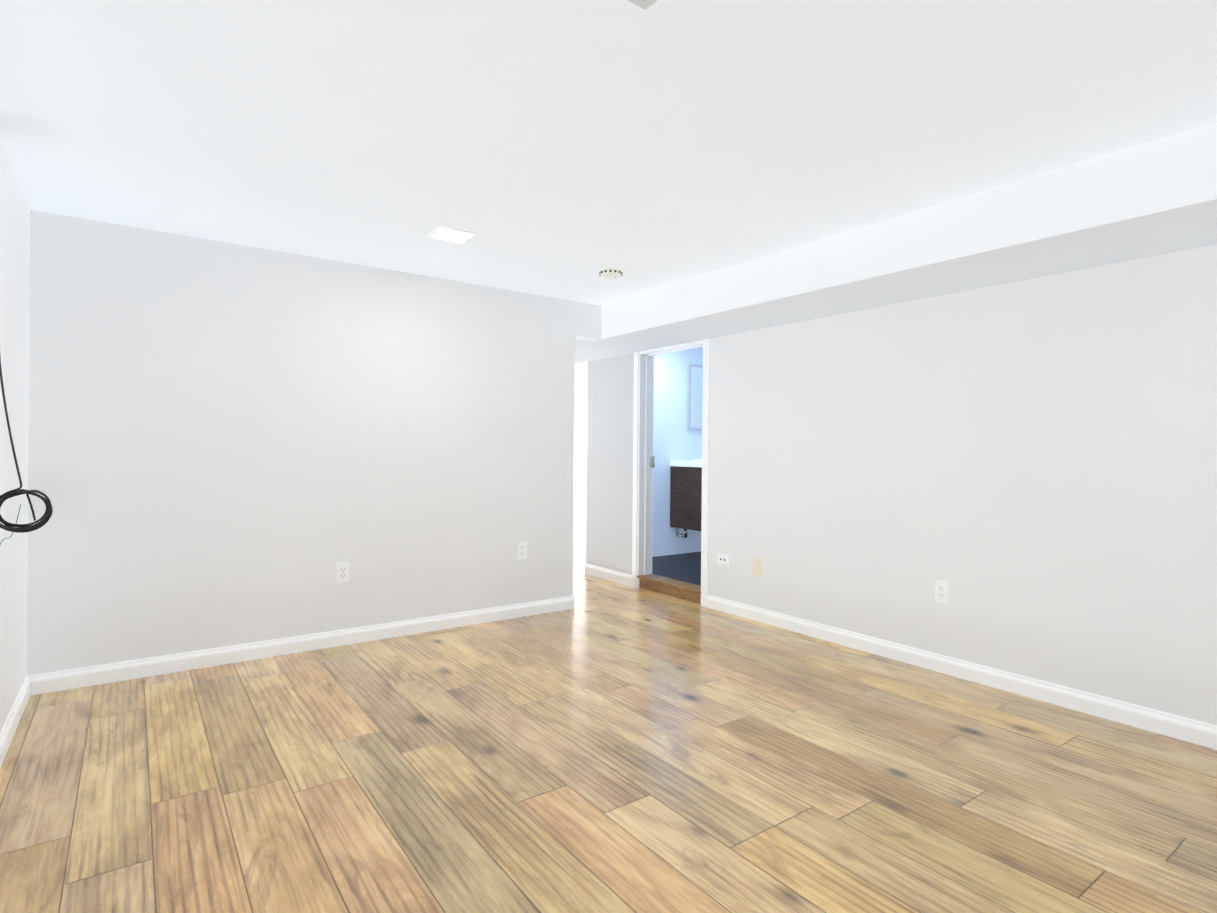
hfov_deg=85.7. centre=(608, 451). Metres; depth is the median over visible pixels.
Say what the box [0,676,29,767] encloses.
baseboard
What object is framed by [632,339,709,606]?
door frame
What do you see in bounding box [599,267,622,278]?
smoke detector
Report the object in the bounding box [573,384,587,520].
wall
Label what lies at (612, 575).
baseboard
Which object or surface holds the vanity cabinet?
attached to the wall at (674, 438)
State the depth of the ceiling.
2.12 m
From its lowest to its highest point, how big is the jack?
0.070 m
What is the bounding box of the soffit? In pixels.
[575,122,1216,362]
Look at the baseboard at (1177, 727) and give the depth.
3.20 m
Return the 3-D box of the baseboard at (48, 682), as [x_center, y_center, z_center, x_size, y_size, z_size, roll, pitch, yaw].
[-1.463,1.084,3.883,2.982,0.090,0.014,0,0,-36]
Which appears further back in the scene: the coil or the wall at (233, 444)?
the wall at (233, 444)
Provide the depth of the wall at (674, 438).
6.61 m
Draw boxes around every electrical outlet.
[336,562,348,582]
[518,542,526,558]
[753,558,761,575]
[935,580,948,603]
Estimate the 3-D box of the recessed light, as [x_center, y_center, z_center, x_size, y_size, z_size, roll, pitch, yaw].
[-0.790,-1.099,3.305,0.190,0.028,0.190,0,0,-36]
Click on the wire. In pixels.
(16, 523)
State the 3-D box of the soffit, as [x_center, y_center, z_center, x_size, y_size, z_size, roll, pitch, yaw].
[1.315,-0.949,3.239,0.966,0.250,6.800,0,0,-36]
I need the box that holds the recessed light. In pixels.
[428,226,475,242]
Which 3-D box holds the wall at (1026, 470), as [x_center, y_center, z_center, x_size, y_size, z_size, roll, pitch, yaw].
[1.805,0.044,3.498,0.145,2.229,6.630,0,0,-36]
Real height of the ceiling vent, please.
0.010 m
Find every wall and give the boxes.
[0,140,29,732]
[27,210,601,675]
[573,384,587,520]
[586,244,1216,725]
[652,348,702,556]
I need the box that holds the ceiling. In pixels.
[0,0,1216,384]
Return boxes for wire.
[0,504,20,544]
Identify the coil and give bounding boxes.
[0,356,52,532]
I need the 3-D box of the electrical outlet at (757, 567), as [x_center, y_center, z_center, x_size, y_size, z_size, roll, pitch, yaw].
[1.010,0.785,4.454,0.007,0.115,0.070,0,0,-36]
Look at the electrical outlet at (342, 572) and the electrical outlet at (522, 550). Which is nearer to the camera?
the electrical outlet at (342, 572)
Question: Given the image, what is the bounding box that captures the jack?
[717,554,728,564]
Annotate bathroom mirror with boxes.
[686,364,702,430]
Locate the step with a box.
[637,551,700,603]
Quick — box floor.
[0,520,1216,912]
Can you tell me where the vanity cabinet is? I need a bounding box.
[670,459,701,537]
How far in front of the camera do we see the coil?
2.22 m
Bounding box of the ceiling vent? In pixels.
[627,0,656,9]
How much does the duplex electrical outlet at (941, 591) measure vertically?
0.115 m
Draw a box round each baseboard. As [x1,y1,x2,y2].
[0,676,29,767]
[28,596,573,695]
[585,564,631,585]
[707,595,1216,749]
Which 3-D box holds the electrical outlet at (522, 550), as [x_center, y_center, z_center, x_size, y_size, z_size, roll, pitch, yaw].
[-0.595,0.681,4.516,0.070,0.115,0.008,0,0,-36]
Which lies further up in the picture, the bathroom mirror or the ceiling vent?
the ceiling vent
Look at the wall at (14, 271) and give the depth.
2.63 m

